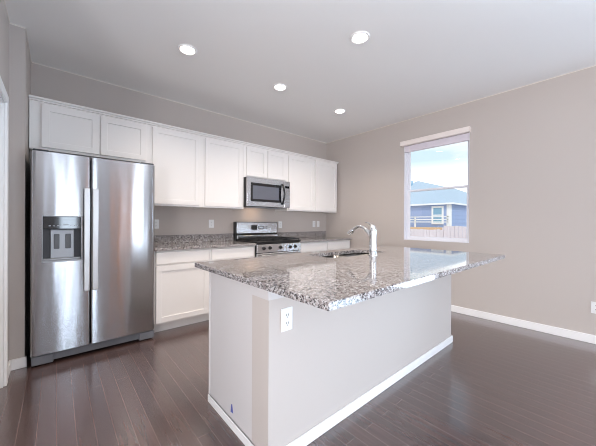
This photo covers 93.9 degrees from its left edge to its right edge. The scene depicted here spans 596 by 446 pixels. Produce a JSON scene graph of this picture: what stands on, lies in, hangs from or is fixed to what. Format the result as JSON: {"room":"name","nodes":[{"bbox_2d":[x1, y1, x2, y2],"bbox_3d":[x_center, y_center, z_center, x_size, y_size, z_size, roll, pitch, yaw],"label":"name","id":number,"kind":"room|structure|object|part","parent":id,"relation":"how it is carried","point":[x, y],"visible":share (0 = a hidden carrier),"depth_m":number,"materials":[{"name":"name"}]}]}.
{"room":"kitchen","nodes":[
{"label":"kitchen","id":0,"kind":"room"},
{"bbox_2d":[0,0,30,360],"bbox_3d":[-2.973,-0.206,1.221,2.504,2.740,2.040,0,0,-41],"label":"wall","id":1,"kind":"structure","parent":0,"point":[15,62],"depth_m":2.22,"materials":[{"name":"beige paint"}]},
{"bbox_2d":[0,76,8,387],"bbox_3d":[-1.867,0.123,1.638,0.138,2.090,0.940,0,0,-41],"label":"door","id":2,"kind":"structure","parent":1,"relation":"in","point":[4,99],"depth_m":1.98,"materials":[{"name":"white paint"}]},
{"bbox_2d":[8,361,10,377],"bbox_3d":[-2.201,1.123,2.111,0.013,0.085,0.199,0,0,-41],"label":"baseboard","id":3,"kind":"structure","parent":1,"relation":"attached to","point":[9,362],"depth_m":2.13,"materials":[{"name":"white paint"}]},
{"bbox_2d":[9,356,26,370],"bbox_3d":[-2.236,1.123,2.221,0.102,0.085,0.014,0,0,-41],"label":"baseboard","id":4,"kind":"structure","parent":1,"relation":"attached to","point":[18,363],"depth_m":2.22,"materials":[{"name":"white paint"}]},
{"bbox_2d":[4,0,31,62],"bbox_3d":[-2.016,-1.569,1.968,0.096,0.009,1.909,0,0,-41],"label":"trim","id":5,"kind":"structure","parent":1,"relation":"attached to","point":[4,0],"depth_m":2.22,"materials":[{"name":"white paint"}]},
{"bbox_2d":[31,63,326,240],"bbox_3d":[-1.069,-0.203,4.140,4.196,2.740,0.120,0,0,-41],"label":"wall","id":6,"kind":"structure","parent":0,"point":[46,82],"depth_m":3.72,"materials":[{"name":"beige paint"}]},
{"bbox_2d":[29,99,149,162],"bbox_3d":[-2.131,-0.889,2.921,0.979,0.437,0.325,0,0,-41],"label":"upper cabinet","id":7,"kind":"object","parent":6,"relation":"attached to","point":[53,128],"visible":0.97,"depth_m":2.75,"materials":[{"name":"white paint"}]},
{"bbox_3d":[-2.178,-0.889,2.678,0.428,0.392,0.019,0,0,-41],"label":"door","id":8,"kind":"part","parent":7,"relation":"part of","materials":[{"name":"white paint"}]},
{"bbox_3d":[-1.849,-0.888,2.963,0.416,0.392,0.019,0,0,-41],"label":"door","id":9,"kind":"part","parent":7,"relation":"part of","materials":[{"name":"white paint"}]},
{"bbox_2d":[28,94,338,163],"bbox_3d":[-0.825,-1.120,3.844,4.169,0.032,0.048,0,0,-41],"label":"crown molding","id":10,"kind":"structure","parent":7,"relation":"attached to","point":[31,97],"depth_m":3.16,"materials":[{"name":"white paint"}]},
{"bbox_2d":[154,219,158,228],"bbox_3d":[-1.766,0.013,3.452,0.072,0.115,0.008,0,0,-41],"label":"wall outlet","id":11,"kind":"object","parent":6,"relation":"attached to","point":[156,221],"visible":0.93,"depth_m":3.46,"materials":[{"name":"white plastic"}]},
{"bbox_2d":[150,125,202,207],"bbox_3d":[-1.531,-0.653,3.442,0.608,0.905,0.325,0,0,-41],"label":"upper cabinet","id":12,"kind":"object","parent":6,"relation":"attached to","point":[176,156],"visible":0.84,"depth_m":3.32,"materials":[{"name":"white paint"}]},
{"bbox_2d":[32,62,324,142],"bbox_3d":[-1.022,-1.568,4.090,4.180,0.009,0.005,0,0,-41],"label":"trim","id":13,"kind":"structure","parent":6,"relation":"attached to","point":[32,62],"depth_m":3.44,"materials":[{"name":"white paint"}]},
{"bbox_2d":[154,233,232,243],"bbox_3d":[-1.427,0.207,3.737,1.223,0.106,0.021,0,0,-41],"label":"backsplash","id":14,"kind":"structure","parent":6,"relation":"attached to","point":[158,239],"depth_m":3.73,"materials":[{"name":"stone"}]},
{"bbox_2d":[209,220,213,227],"bbox_3d":[-1.222,0.011,3.923,0.072,0.115,0.008,0,0,-41],"label":"wall outlet","id":15,"kind":"object","parent":6,"relation":"attached to","point":[211,222],"visible":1,"depth_m":3.92,"materials":[{"name":"white plastic"}]},
{"bbox_2d":[201,136,243,209],"bbox_3d":[-1.080,-0.652,3.834,0.583,0.905,0.325,0,0,-41],"label":"upper cabinet","id":16,"kind":"object","parent":6,"relation":"attached to","point":[223,161],"visible":0.96,"depth_m":3.70,"materials":[{"name":"white paint"}]},
{"bbox_2d":[244,145,286,181],"bbox_3d":[-0.563,-0.877,4.280,0.778,0.452,0.325,0,0,-41],"label":"upper cabinet","id":17,"kind":"object","parent":6,"relation":"attached to","point":[258,162],"visible":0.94,"depth_m":4.12,"materials":[{"name":"white paint"}]},
{"bbox_3d":[-0.598,-0.876,4.047,0.340,0.410,0.019,0,0,-41],"label":"door","id":18,"kind":"part","parent":17,"relation":"part of","materials":[{"name":"white paint"}]},
{"bbox_2d":[243,177,289,208],"bbox_3d":[-0.520,-0.435,4.223,0.762,0.421,0.467,0,0,-41],"label":"microwave","id":19,"kind":"object","parent":17,"relation":"attached to","point":[258,192],"visible":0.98,"depth_m":4.06,"materials":[{"name":"silver metal"}]},
{"bbox_3d":[-0.220,-0.437,4.224,0.028,0.323,0.075,0,0,-41],"label":"handle","id":20,"kind":"part","parent":19,"relation":"part of","materials":[{"name":"silver metal"}]},
{"bbox_3d":[-0.179,-0.438,4.322,0.117,0.407,0.029,0,0,-41],"label":"control panel","id":21,"kind":"part","parent":19,"relation":"part of","materials":[{"name":"silver metal"}]},
{"bbox_3d":[-0.324,-0.875,4.284,0.340,0.410,0.019,0,0,-41],"label":"door","id":22,"kind":"part","parent":17,"relation":"part of","materials":[{"name":"white paint"}]},
{"bbox_2d":[277,231,325,237],"bbox_3d":[0.076,0.211,5.040,1.215,0.106,0.021,0,0,-41],"label":"backsplash","id":23,"kind":"structure","parent":6,"relation":"attached to","point":[313,233],"depth_m":5.03,"materials":[{"name":"stone"}]},
{"bbox_2d":[276,154,336,212],"bbox_3d":[0.181,-0.648,4.926,1.189,0.905,0.325,0,0,-41],"label":"upper cabinet","id":24,"kind":"object","parent":6,"relation":"attached to","point":[313,183],"visible":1,"depth_m":4.77,"materials":[{"name":"white paint"}]},
{"bbox_3d":[0.062,-0.647,4.620,0.562,0.863,0.019,0,0,-41],"label":"door","id":25,"kind":"part","parent":24,"relation":"part of","materials":[{"name":"white paint"}]},
{"bbox_3d":[0.508,-0.646,5.006,0.549,0.863,0.019,0,0,-41],"label":"door","id":26,"kind":"part","parent":24,"relation":"part of","materials":[{"name":"white paint"}]},
{"bbox_2d":[0,311,595,445],"bbox_3d":[0.744,1.233,0.169,6.950,0.100,8.570,0,0,-41],"label":"floor","id":27,"kind":"structure","parent":0,"point":[496,383],"depth_m":1.87,"materials":[{"name":"brown wood"}]},
{"bbox_2d":[30,148,154,366],"bbox_3d":[-1.991,0.282,2.747,0.908,1.766,0.742,0,0,-41],"label":"refrigerator","id":28,"kind":"object","parent":27,"relation":"on","point":[92,226],"visible":1,"depth_m":2.44,"materials":[{"name":"grey metal"}]},
{"bbox_3d":[-2.004,0.245,2.360,0.381,1.653,0.066,0,0,-41],"label":"freezer door","id":29,"kind":"part","parent":28,"relation":"part of","materials":[{"name":"silver metal"}]},
{"bbox_3d":[-1.988,-0.002,2.348,0.244,0.101,0.031,0,0,-41],"label":"control panel","id":30,"kind":"part","parent":28,"relation":"part of","materials":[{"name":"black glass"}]},
{"bbox_3d":[-1.843,0.143,2.427,0.042,0.888,0.066,0,0,-41],"label":"handle","id":31,"kind":"part","parent":28,"relation":"part of","materials":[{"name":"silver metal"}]},
{"bbox_3d":[-1.798,0.143,2.466,0.042,0.888,0.066,0,0,-41],"label":"handle","id":32,"kind":"part","parent":28,"relation":"part of","materials":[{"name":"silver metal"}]},
{"bbox_3d":[-1.658,0.246,2.660,0.520,1.653,0.066,0,0,-41],"label":"door","id":33,"kind":"part","parent":28,"relation":"part of","materials":[{"name":"silver metal"}]},
{"bbox_2d":[153,248,209,332],"bbox_3d":[-1.455,0.729,3.295,0.605,0.875,0.600,0,0,-41],"label":"base cabinet","id":34,"kind":"object","parent":27,"relation":"on","point":[181,289],"visible":0.82,"depth_m":3.06,"materials":[{"name":"white paint"}]},
{"bbox_3d":[-1.263,0.752,3.077,0.568,0.597,0.019,0,0,-41],"label":"door","id":35,"kind":"part","parent":34,"relation":"part of","materials":[{"name":"white paint"}]},
{"bbox_3d":[-1.262,0.371,3.076,0.568,0.130,0.019,0,0,-41],"label":"drawer","id":36,"kind":"part","parent":34,"relation":"part of","materials":[{"name":"white paint"}]},
{"bbox_2d":[154,233,255,250],"bbox_3d":[-1.220,0.224,3.498,1.223,0.136,0.654,0,0,-41],"label":"countertop","id":37,"kind":"structure","parent":34,"relation":"on","point":[191,241],"depth_m":3.56,"materials":[{"name":"stone"}]},
{"bbox_2d":[207,246,254,319],"bbox_3d":[-0.992,0.731,3.696,0.616,0.875,0.600,0,0,-41],"label":"base cabinet","id":38,"kind":"object","parent":27,"relation":"on","point":[223,253],"visible":0.2,"depth_m":3.44,"materials":[{"name":"white paint"}]},
{"bbox_3d":[-0.800,0.372,3.476,0.581,0.130,0.019,0,0,-41],"label":"drawer","id":39,"kind":"part","parent":38,"relation":"part of","materials":[{"name":"white paint"}]},
{"bbox_2d":[233,222,300,256],"bbox_3d":[-0.446,0.577,4.125,0.760,1.185,0.720,0,0,-41],"label":"gas range","id":40,"kind":"object","parent":27,"relation":"on","point":[264,234],"visible":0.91,"depth_m":4.09,"materials":[{"name":"silver metal"}]},
{"bbox_3d":[-0.621,0.211,4.328,0.736,0.055,0.026,0,0,-41],"label":"backguard trim","id":41,"kind":"part","parent":40,"relation":"part of","materials":[{"name":"silver metal"}]},
{"bbox_2d":[237,239,300,242],"bbox_3d":[-0.425,0.255,4.103,0.758,0.020,0.563,0,0,-41],"label":"cooktop","id":42,"kind":"object","parent":40,"relation":"in","point":[242,240],"depth_m":3.89,"materials":[{"name":"black ceramic"}]},
{"bbox_3d":[-0.258,0.678,3.908,0.752,0.545,0.029,0,0,-41],"label":"oven door","id":43,"kind":"part","parent":40,"relation":"part of","materials":[{"name":"silver metal"}]},
{"bbox_3d":[-0.256,0.343,3.906,0.760,0.113,0.031,0,0,-41],"label":"control panel","id":44,"kind":"part","parent":40,"relation":"part of","materials":[{"name":"silver metal"}]},
{"bbox_3d":[-0.229,0.436,3.875,0.680,0.026,0.060,0,0,-41],"label":"handle","id":45,"kind":"part","parent":40,"relation":"part of","materials":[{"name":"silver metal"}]},
{"bbox_2d":[300,241,326,252],"bbox_3d":[0.054,0.734,4.603,0.612,0.875,0.600,0,0,-41],"label":"base cabinet","id":46,"kind":"object","parent":27,"relation":"on","point":[307,246],"visible":0.14,"depth_m":4.37,"materials":[{"name":"white paint"}]},
{"bbox_2d":[277,231,351,242],"bbox_3d":[0.283,0.228,4.800,1.215,0.136,0.654,0,0,-41],"label":"countertop","id":47,"kind":"structure","parent":46,"relation":"on","point":[313,236],"depth_m":4.88,"materials":[{"name":"stone"}]},
{"bbox_2d":[327,240,349,249],"bbox_3d":[0.512,0.735,4.999,0.596,0.875,0.600,0,0,-41],"label":"base cabinet","id":48,"kind":"object","parent":27,"relation":"on","point":[341,244],"visible":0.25,"depth_m":4.76,"materials":[{"name":"white paint"}]},
{"bbox_2d":[195,246,504,445],"bbox_3d":[0.557,0.725,2.160,2.265,0.906,1.229,0,0,-41],"label":"kitchen island","id":49,"kind":"object","parent":27,"relation":"on","point":[361,324],"visible":0.98,"depth_m":1.61,"materials":[{"name":"paint"}]},
{"bbox_3d":[-0.581,0.736,1.835,0.012,0.875,0.012,0,0,-41],"label":"corner trim","id":50,"kind":"part","parent":49,"relation":"part of","materials":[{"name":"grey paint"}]},
{"bbox_3d":[-0.398,0.737,1.640,0.020,0.876,0.522,0,0,-41],"label":"panel","id":51,"kind":"part","parent":49,"relation":"part of","materials":[{"name":"grey paint"}]},
{"bbox_3d":[-0.365,1.150,1.570,0.006,0.050,0.694,0,0,-41],"label":"baseboard","id":52,"kind":"part","parent":49,"relation":"part of","materials":[{"name":"white paint"}]},
{"bbox_3d":[0.642,0.335,2.093,2.213,0.064,0.171,0,0,-41],"label":"trim","id":53,"kind":"part","parent":49,"relation":"part of","materials":[{"name":"grey paint"}]},
{"bbox_2d":[281,306,292,331],"bbox_3d":[-0.055,0.480,1.387,0.072,0.115,0.008,0,0,-41],"label":"wall outlet","id":54,"kind":"object","parent":49,"relation":"attached to","point":[286,313],"visible":1,"depth_m":1.38,"materials":[{"name":"white plastic"}]},
{"bbox_2d":[323,253,368,257],"bbox_3d":[0.458,0.395,2.494,0.770,0.184,0.318,0,0,-41],"label":"sink","id":55,"kind":"object","parent":49,"relation":"in","point":[350,254],"visible":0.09,"depth_m":2.70,"materials":[{"name":"silver metal"}]},
{"bbox_3d":[0.308,0.394,2.365,0.373,0.184,0.318,0,0,-41],"label":"bowl","id":56,"kind":"part","parent":55,"relation":"part of","materials":[{"name":"silver metal"}]},
{"bbox_3d":[0.608,0.395,2.624,0.373,0.184,0.318,0,0,-41],"label":"bowl","id":57,"kind":"part","parent":55,"relation":"part of","materials":[{"name":"silver metal"}]},
{"bbox_2d":[348,222,377,255],"bbox_3d":[0.555,0.129,2.421,0.076,0.284,0.304,0,0,-41],"label":"faucet","id":58,"kind":"object","parent":49,"relation":"on","point":[372,232],"visible":1,"depth_m":2.32,"materials":[{"name":"silver metal"}]},
{"bbox_3d":[0.561,0.087,2.414,0.032,0.139,0.237,0,0,-41],"label":"spout","id":59,"kind":"part","parent":58,"relation":"part of","materials":[{"name":"silver metal"}]},
{"bbox_3d":[0.697,1.146,2.040,2.208,0.066,0.013,0,0,-41],"label":"baseboard","id":60,"kind":"part","parent":49,"relation":"part of","materials":[{"name":"white paint"}]},
{"bbox_2d":[5,0,595,142],"bbox_3d":[0.756,-1.607,0.163,6.950,0.100,8.570,0,0,-41],"label":"ceiling","id":61,"kind":"structure","parent":0,"point":[419,57],"depth_m":2.51,"materials":[{"name":"white paint"}]},
{"bbox_2d":[178,44,196,55],"bbox_3d":[-1.000,-1.564,2.518,0.164,0.011,0.164,0,0,-41],"label":"recessed light","id":62,"kind":"object","parent":61,"relation":"in","point":[186,49],"visible":1,"depth_m":2.50,"materials":[{"name":"white paint"}]},
{"bbox_2d":[273,83,286,90],"bbox_3d":[-0.206,-1.562,3.206,0.164,0.011,0.164,0,0,-41],"label":"recessed light","id":63,"kind":"object","parent":61,"relation":"in","point":[279,87],"visible":1,"depth_m":3.20,"materials":[{"name":"white paint"}]},
{"bbox_2d":[334,109,345,113],"bbox_3d":[0.586,-1.560,3.888,0.164,0.011,0.164,0,0,-41],"label":"recessed light","id":64,"kind":"object","parent":61,"relation":"in","point":[337,111],"visible":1,"depth_m":3.88,"materials":[{"name":"white paint"}]},
{"bbox_2d":[350,31,369,43],"bbox_3d":[0.522,-1.557,2.343,0.164,0.011,0.164,0,0,-41],"label":"recessed light","id":65,"kind":"object","parent":61,"relation":"in","point":[359,37],"visible":1,"depth_m":2.33,"materials":[{"name":"white paint"}]},
{"bbox_2d":[326,66,595,334],"bbox_3d":[3.309,-0.180,2.382,0.120,2.740,8.510,0,0,-41],"label":"wall","id":66,"kind":"structure","parent":0,"point":[532,155],"depth_m":3.22,"materials":[{"name":"beige paint"}]},
{"bbox_2d":[404,132,469,242],"bbox_3d":[1.954,-0.461,3.946,0.117,1.434,0.887,0,0,-41],"label":"window","id":67,"kind":"structure","parent":66,"relation":"in","point":[407,156],"depth_m":4.24,"materials":[{"name":"white plastic"}]},
{"bbox_2d":[400,126,470,152],"bbox_3d":[1.901,-1.145,3.911,0.101,0.172,0.942,0,0,-41],"label":"window blind","id":68,"kind":"object","parent":67,"relation":"attached to","point":[463,137],"visible":0.88,"depth_m":3.85,"materials":[{"name":"beige plastic"}]},
{"bbox_3d":[1.972,-0.137,3.964,0.019,0.730,0.832,0,0,-41],"label":"sash","id":69,"kind":"part","parent":67,"relation":"part of","materials":[{"name":"clear glass"}]},
{"bbox_3d":[1.990,-0.811,3.975,0.018,0.679,0.832,0,0,-41],"label":"sash","id":70,"kind":"part","parent":67,"relation":"part of","materials":[{"name":"clear glass"}]},
{"bbox_2d":[329,65,595,142],"bbox_3d":[3.237,-1.546,2.373,0.005,0.008,8.162,0,0,-41],"label":"trim","id":71,"kind":"structure","parent":66,"relation":"attached to","point":[594,65],"depth_m":3.44,"materials":[{"name":"white paint"}]},
{"bbox_2d":[451,305,595,343],"bbox_3d":[1.917,1.138,3.883,0.014,0.085,4.050,0,0,-41],"label":"baseboard","id":72,"kind":"structure","parent":66,"relation":"attached to","point":[571,334],"depth_m":3.11,"materials":[{"name":"white paint"}]},
{"bbox_2d":[591,301,595,313],"bbox_3d":[2.923,0.833,2.726,0.008,0.115,0.072,0,0,-41],"label":"wall outlet","id":73,"kind":"object","parent":66,"relation":"attached to","point":[593,304],"visible":1,"depth_m":2.74,"materials":[{"name":"white plastic"}]},
{"label":"outside","id":74,"kind":"structure","parent":0,"visible":0},
{"bbox_3d":[17.708,1.903,28.579,55.800,0.200,100.000,0,0,-41],"label":"ground","id":75,"kind":"structure","parent":74,"visible":0},
{"bbox_2d":[410,227,441,229],"bbox_3d":[4.886,0.984,13.830,2.300,1.580,4.700,0,0,-41],"label":"wooden deck","id":76,"kind":"object","parent":75,"relation":"on","point":[427,228],"visible":0.12,"depth_m":11.89,"materials":[{"name":"brown wood"}]},
{"bbox_2d":[410,216,448,226],"bbox_3d":[5.247,-0.065,14.149,0.060,0.520,4.520,0,0,-41],"label":"deck railing","id":77,"kind":"object","parent":76,"relation":"on","point":[414,219],"visible":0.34,"depth_m":12.97,"materials":[{"name":"white wood"}]},
{"bbox_2d":[410,181,466,226],"bbox_3d":[10.875,-0.412,20.262,15.390,4.400,6.364,0,0,-41],"label":"house","id":78,"kind":"structure","parent":75,"relation":"on","point":[452,203],"depth_m":14.14,"materials":[{"name":"blue wood"}]},
{"bbox_3d":[7.164,0.456,13.195,0.170,2.660,0.170,0,0,-41],"label":"corner trim","id":79,"kind":"part","parent":78,"relation":"part of","materials":[{"name":"white wood"}]},
{"bbox_2d":[410,226,466,237],"bbox_3d":[3.718,0.925,8.007,0.110,1.711,4.828,0,0,-41],"label":"wooden fence","id":80,"kind":"object","parent":75,"relation":"on","point":[447,231],"visible":0.12,"depth_m":7.60,"materials":[{"name":"white wood"}]}
]}

